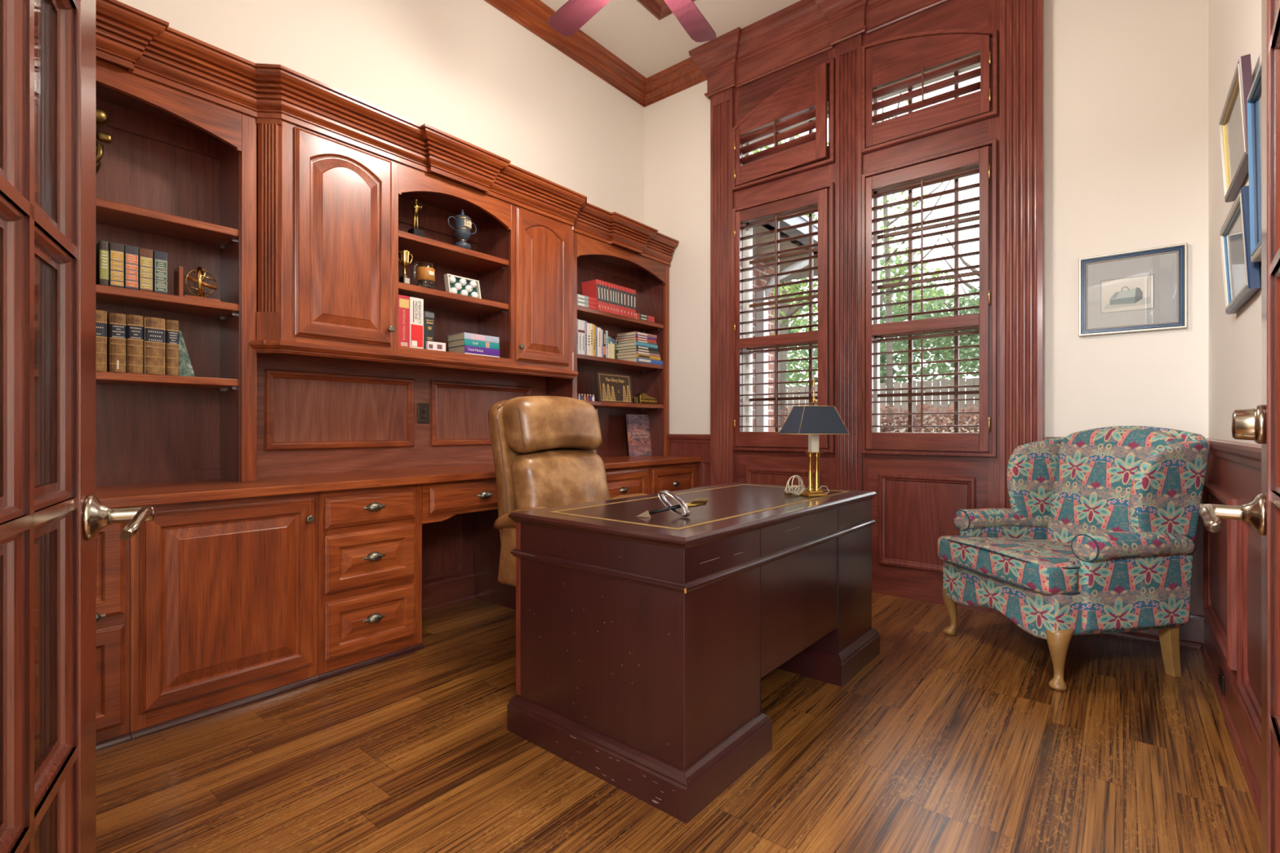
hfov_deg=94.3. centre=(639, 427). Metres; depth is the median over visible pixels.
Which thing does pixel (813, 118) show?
window
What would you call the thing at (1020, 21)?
trim
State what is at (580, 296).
book
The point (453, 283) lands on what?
case
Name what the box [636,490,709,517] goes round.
sculpture
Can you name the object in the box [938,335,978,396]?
tree
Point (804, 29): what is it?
trim
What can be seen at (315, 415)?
panel
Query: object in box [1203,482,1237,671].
trim
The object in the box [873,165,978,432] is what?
window
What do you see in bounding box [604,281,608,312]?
book
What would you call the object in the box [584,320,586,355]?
book
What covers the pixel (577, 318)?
book
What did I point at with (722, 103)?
trim
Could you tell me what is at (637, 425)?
book
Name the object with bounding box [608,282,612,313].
book
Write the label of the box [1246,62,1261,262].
framed picture
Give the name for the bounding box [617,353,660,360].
book
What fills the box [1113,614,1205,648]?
baseboard
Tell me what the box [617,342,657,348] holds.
book
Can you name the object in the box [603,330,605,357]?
book
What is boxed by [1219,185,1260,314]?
framed picture
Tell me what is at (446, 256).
shelf
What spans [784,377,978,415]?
fence
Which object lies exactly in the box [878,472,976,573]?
trim
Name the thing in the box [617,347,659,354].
book
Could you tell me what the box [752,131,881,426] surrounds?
tree
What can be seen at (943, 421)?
hedge
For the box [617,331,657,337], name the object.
book
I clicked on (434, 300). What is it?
shelf
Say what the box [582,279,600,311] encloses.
book
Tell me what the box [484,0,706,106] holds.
trim
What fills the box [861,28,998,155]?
plantation shutter
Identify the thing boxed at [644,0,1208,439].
wall
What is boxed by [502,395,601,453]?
cushion
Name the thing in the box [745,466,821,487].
trim
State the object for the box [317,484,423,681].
base cabinet
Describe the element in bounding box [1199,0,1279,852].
door
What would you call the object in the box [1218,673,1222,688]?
socket
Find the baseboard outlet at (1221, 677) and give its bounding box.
[1218,666,1224,695]
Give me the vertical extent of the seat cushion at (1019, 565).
0.162 m
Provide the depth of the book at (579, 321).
4.07 m
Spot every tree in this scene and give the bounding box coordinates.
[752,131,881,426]
[773,285,791,334]
[786,251,978,396]
[786,292,817,386]
[787,215,817,333]
[880,93,971,419]
[880,235,978,369]
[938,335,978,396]
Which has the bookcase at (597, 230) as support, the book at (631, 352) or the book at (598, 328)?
the book at (598, 328)
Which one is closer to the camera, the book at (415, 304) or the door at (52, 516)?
the door at (52, 516)
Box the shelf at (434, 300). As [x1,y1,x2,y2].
[398,282,508,315]
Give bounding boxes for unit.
[422,478,497,612]
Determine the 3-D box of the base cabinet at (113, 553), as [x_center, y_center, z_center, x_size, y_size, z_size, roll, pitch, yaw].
[-2.128,0.657,1.899,0.589,0.786,0.675,0,0,39]
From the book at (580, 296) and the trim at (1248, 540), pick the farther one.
the book at (580, 296)
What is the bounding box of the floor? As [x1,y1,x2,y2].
[96,592,1261,852]
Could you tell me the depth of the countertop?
2.49 m
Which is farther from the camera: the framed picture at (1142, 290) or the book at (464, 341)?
the book at (464, 341)
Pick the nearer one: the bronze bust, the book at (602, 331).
the bronze bust
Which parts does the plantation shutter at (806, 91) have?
tilt rod, rail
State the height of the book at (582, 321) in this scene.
0.236 m
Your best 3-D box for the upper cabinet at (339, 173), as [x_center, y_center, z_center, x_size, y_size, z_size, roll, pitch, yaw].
[-1.076,-0.912,3.286,0.475,1.181,2.005,0,0,39]
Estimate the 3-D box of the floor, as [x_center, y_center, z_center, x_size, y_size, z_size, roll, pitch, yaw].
[0.134,1.080,0.360,6.648,0.060,7.127,0,0,39]
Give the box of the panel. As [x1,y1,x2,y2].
[256,353,546,476]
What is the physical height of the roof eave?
0.140 m
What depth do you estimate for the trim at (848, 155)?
3.87 m
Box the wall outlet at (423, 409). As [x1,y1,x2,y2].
[417,403,429,423]
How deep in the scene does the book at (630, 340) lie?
4.61 m
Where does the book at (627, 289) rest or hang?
on the bookcase at (597, 230)
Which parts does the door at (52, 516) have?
glass pane, handle, lever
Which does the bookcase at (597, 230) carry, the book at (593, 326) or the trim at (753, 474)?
the book at (593, 326)
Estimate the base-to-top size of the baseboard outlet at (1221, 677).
0.072 m
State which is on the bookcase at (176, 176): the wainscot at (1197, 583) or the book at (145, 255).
the book at (145, 255)
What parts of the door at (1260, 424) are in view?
lever, handle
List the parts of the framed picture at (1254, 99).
glass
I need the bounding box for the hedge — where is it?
[773,402,978,432]
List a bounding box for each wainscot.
[669,442,710,487]
[1190,468,1207,616]
[1207,453,1261,683]
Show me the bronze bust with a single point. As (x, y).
(102, 117)
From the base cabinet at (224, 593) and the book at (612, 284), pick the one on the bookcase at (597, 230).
the book at (612, 284)
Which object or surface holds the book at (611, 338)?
on the bookcase at (597, 230)
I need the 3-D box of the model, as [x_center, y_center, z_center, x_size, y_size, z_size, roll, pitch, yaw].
[0.029,-0.231,4.642,0.064,0.086,0.279,0,0,39]
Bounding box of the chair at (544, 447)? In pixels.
[488,395,647,586]
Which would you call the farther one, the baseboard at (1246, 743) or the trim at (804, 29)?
the trim at (804, 29)
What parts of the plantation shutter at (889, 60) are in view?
tilt rod, rail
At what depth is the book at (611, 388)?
4.36 m
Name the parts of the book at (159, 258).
spine panel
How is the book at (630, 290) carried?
on the bookcase at (597, 230)
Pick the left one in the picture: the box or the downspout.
the box
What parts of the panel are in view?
panel moulding, panel moulding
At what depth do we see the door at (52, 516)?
0.79 m
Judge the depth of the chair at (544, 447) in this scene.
2.65 m
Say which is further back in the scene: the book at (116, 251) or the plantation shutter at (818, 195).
the plantation shutter at (818, 195)
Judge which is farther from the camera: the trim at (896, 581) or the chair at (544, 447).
the trim at (896, 581)
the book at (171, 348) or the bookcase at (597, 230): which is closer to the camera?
the book at (171, 348)
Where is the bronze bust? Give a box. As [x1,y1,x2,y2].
[96,106,111,173]
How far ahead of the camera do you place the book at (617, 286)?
4.38 m
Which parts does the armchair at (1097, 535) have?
leg, arm, leg, seat, arm, frame, leg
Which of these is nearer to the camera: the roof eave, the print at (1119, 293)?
the print at (1119, 293)
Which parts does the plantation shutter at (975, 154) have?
tilt rod, tilt rod, rail, rail, rail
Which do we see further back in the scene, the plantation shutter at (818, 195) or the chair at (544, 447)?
the plantation shutter at (818, 195)
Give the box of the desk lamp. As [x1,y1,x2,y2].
[778,377,849,497]
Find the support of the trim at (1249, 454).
attached to the wall at (1126, 82)
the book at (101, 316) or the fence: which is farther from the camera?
the fence
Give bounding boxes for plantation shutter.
[732,57,835,191]
[732,182,835,453]
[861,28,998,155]
[861,138,997,457]
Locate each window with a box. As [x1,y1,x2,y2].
[746,111,828,155]
[746,205,817,431]
[873,62,980,124]
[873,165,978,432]
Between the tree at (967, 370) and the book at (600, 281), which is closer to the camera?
the book at (600, 281)
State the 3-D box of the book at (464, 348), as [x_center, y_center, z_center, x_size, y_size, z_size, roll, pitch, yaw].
[-0.962,-0.440,3.444,0.166,0.040,0.238,0,0,39]
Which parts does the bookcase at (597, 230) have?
panel, shelf, shelf, arched rail, shelf, cornice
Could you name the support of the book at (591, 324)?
on the bookcase at (597, 230)
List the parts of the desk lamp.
power cord, lamp shade, gold trim, finial rod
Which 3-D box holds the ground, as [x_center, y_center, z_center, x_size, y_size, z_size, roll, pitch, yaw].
[6.396,0.300,14.171,24.000,2.500,21.953,0,0,39]
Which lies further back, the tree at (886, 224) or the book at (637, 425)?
the tree at (886, 224)
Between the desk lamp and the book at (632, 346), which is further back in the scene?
the book at (632, 346)
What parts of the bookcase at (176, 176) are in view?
panel, shelf, shelf, shelf, arched rail, cornice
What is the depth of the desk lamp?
2.54 m
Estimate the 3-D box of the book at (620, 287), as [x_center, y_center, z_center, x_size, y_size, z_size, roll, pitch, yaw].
[-0.194,-0.946,4.460,0.151,0.219,0.042,0,0,39]
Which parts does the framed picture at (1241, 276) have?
glass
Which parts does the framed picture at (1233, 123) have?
glass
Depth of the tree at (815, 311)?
21.41 m
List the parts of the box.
printed panel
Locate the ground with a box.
[773,407,978,432]
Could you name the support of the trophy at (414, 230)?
on the upper cabinet at (339, 173)
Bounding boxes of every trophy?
[407,198,424,236]
[447,208,476,249]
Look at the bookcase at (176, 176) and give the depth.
2.47 m
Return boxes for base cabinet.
[96,506,131,751]
[129,492,319,740]
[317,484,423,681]
[473,509,515,609]
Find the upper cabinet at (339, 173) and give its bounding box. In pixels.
[250,62,586,380]
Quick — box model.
[632,392,657,404]
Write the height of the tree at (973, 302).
3.276 m
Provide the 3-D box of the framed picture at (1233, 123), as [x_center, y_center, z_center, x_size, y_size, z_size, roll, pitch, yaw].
[1.977,-0.970,1.968,0.041,0.300,0.490,0,0,39]
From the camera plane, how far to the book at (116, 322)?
2.20 m
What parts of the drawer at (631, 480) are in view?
cup pull, rail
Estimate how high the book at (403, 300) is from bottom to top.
0.270 m
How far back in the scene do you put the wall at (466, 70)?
3.63 m
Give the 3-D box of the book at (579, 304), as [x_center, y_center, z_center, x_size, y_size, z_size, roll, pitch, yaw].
[-0.431,-0.850,4.170,0.151,0.028,0.215,0,0,39]
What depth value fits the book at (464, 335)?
3.37 m
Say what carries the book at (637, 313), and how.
on the book at (637, 317)
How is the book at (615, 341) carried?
on the bookcase at (597, 230)
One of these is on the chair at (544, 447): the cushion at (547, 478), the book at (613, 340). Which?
the cushion at (547, 478)
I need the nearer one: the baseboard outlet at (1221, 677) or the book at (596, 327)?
the baseboard outlet at (1221, 677)
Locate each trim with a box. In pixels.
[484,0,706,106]
[636,0,695,19]
[654,0,666,6]
[667,434,1261,469]
[688,0,948,99]
[701,459,710,486]
[710,86,734,485]
[734,0,999,613]
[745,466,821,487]
[835,33,862,490]
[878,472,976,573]
[997,0,1043,617]
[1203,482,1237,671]
[1236,505,1261,742]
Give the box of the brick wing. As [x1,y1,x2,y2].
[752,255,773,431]
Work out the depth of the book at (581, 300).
4.13 m
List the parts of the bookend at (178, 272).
axis rod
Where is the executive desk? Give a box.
[506,482,879,823]
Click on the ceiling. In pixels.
(650, 45)
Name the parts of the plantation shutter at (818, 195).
rail, tilt rod, tilt rod, rail, rail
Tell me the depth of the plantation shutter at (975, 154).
3.54 m
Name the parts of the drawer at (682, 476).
rail, cup pull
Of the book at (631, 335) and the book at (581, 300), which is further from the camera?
the book at (631, 335)
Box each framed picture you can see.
[1078,242,1186,336]
[1218,53,1253,202]
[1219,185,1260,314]
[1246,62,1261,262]
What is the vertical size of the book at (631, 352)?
0.022 m
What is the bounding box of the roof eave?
[752,215,817,282]
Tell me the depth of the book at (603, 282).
4.27 m
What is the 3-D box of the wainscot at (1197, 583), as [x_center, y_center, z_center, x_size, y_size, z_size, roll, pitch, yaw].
[2.461,0.560,3.039,0.653,0.980,0.018,0,0,39]
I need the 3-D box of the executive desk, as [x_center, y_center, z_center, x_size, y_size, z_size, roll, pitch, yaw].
[0.322,0.672,2.414,0.776,0.756,1.546,0,0,40]
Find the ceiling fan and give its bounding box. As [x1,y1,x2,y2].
[547,0,715,42]
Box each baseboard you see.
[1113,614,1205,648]
[1200,617,1261,824]
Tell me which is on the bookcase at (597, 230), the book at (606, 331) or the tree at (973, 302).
the book at (606, 331)
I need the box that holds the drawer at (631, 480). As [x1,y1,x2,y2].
[604,466,648,498]
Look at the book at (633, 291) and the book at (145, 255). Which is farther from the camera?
the book at (633, 291)
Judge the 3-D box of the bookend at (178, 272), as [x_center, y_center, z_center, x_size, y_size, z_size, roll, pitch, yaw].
[-1.816,-0.593,2.436,0.125,0.141,0.135,0,0,39]
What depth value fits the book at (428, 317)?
3.14 m
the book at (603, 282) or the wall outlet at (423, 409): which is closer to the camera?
the wall outlet at (423, 409)
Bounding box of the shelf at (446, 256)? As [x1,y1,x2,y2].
[398,230,508,273]
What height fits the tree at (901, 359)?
4.332 m
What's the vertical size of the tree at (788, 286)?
2.535 m
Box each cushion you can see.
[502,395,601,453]
[511,449,610,510]
[937,535,1077,595]
[1045,428,1184,543]
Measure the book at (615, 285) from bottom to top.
0.219 m
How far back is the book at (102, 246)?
2.17 m
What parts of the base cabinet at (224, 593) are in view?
shoe moulding, rail, rail, knob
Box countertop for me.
[96,455,701,508]
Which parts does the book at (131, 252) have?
spine panel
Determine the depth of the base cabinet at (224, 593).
2.19 m
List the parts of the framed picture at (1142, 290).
drawn bag lid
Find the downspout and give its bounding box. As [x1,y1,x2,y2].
[755,254,808,431]
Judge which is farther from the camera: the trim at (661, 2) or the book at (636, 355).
the book at (636, 355)
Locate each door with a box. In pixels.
[0,0,155,852]
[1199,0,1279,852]
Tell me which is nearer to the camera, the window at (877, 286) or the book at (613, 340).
the window at (877, 286)
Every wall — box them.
[96,0,644,252]
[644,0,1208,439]
[1208,0,1261,444]
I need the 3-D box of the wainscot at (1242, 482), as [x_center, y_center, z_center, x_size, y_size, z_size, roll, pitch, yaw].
[1.811,0.560,1.727,0.010,0.980,2.847,0,0,39]
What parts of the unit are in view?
panel moulding, drawer, cup pull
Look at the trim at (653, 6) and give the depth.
4.01 m
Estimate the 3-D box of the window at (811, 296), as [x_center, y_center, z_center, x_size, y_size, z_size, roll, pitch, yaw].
[1.085,-0.750,4.293,0.680,1.600,0.055,0,0,39]
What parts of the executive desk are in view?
waist moulding, modesty panel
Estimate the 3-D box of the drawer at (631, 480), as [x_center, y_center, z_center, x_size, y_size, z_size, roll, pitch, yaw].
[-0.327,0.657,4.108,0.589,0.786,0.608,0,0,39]
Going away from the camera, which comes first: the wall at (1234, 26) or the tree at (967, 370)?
the wall at (1234, 26)
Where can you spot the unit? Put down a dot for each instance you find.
(448, 508)
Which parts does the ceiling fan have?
blade, blade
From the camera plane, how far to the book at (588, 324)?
4.14 m
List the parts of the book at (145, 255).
spine panel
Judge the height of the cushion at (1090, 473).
0.670 m
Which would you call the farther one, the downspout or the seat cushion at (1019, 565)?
the downspout
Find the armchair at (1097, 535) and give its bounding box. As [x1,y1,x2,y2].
[937,426,1210,691]
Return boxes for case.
[444,273,481,298]
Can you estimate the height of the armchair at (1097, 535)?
1.060 m
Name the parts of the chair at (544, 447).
arm panel, armrest, armrest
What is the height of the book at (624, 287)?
0.219 m
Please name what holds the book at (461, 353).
in the upper cabinet at (339, 173)
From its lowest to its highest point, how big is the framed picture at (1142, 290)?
0.411 m
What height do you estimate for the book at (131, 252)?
0.162 m
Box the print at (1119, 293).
[1101,275,1153,312]
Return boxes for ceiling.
[540,0,799,77]
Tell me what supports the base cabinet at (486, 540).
on the floor
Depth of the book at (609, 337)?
4.30 m
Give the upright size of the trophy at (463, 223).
0.231 m
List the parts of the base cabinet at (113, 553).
cup pull, rail, rail, drawer, drawer, shoe moulding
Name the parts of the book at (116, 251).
spine panel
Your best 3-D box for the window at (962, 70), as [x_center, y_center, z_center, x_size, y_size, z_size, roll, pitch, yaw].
[1.811,-2.038,3.700,0.674,0.295,0.055,0,0,39]
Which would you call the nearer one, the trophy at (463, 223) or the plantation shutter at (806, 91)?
the trophy at (463, 223)
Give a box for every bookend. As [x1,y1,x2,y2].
[173,266,220,301]
[178,330,195,376]
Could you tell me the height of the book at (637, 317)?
0.024 m
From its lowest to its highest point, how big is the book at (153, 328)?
0.218 m
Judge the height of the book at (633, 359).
0.036 m
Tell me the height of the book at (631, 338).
0.018 m
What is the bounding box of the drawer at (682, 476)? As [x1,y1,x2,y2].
[648,462,697,494]
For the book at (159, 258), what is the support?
on the bookcase at (176, 176)
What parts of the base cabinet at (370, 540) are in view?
rail, rail, rail, rail, drawer, drawer, drawer, shoe moulding, cup pull, cup pull, cup pull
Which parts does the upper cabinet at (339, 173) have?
rail, rail, door, knob, cornice, rail, arched rail, knob, rail, rail, door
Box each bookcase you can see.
[96,0,257,485]
[546,202,679,457]
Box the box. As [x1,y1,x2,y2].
[426,341,445,351]
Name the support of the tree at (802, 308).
on the ground
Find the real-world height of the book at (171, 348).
0.216 m
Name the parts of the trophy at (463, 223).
handle, lid, handle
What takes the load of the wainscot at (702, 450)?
attached to the wall at (1126, 82)
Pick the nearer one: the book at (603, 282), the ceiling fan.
the ceiling fan
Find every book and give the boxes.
[96,240,108,285]
[96,310,106,371]
[106,312,126,373]
[108,241,124,288]
[124,244,138,289]
[125,314,143,373]
[138,247,152,292]
[142,316,165,374]
[152,250,167,293]
[164,320,179,375]
[398,294,408,346]
[408,297,423,348]
[423,311,434,349]
[447,338,499,349]
[448,332,499,343]
[448,345,499,356]
[461,352,499,357]
[577,293,596,302]
[577,297,596,306]
[577,302,596,309]
[577,318,577,354]
[577,319,581,354]
[581,320,584,355]
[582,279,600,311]
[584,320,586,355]
[586,322,590,355]
[590,323,592,355]
[592,324,595,355]
[594,372,632,403]
[595,325,597,356]
[597,327,600,356]
[599,280,603,311]
[600,329,603,357]
[602,280,606,311]
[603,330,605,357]
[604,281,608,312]
[605,330,608,358]
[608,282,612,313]
[608,336,610,358]
[610,337,612,358]
[611,283,614,313]
[612,338,614,359]
[613,284,617,314]
[614,340,617,359]
[615,334,656,340]
[616,284,619,315]
[616,337,656,342]
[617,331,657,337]
[617,339,657,345]
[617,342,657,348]
[617,345,658,351]
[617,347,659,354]
[617,351,659,357]
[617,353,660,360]
[618,285,622,315]
[619,357,662,365]
[622,286,626,316]
[626,287,629,316]
[626,414,651,457]
[629,288,632,317]
[632,289,635,318]
[635,312,654,319]
[635,315,654,322]
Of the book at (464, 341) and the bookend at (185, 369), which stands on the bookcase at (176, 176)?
the bookend at (185, 369)
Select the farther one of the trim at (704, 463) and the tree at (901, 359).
the tree at (901, 359)

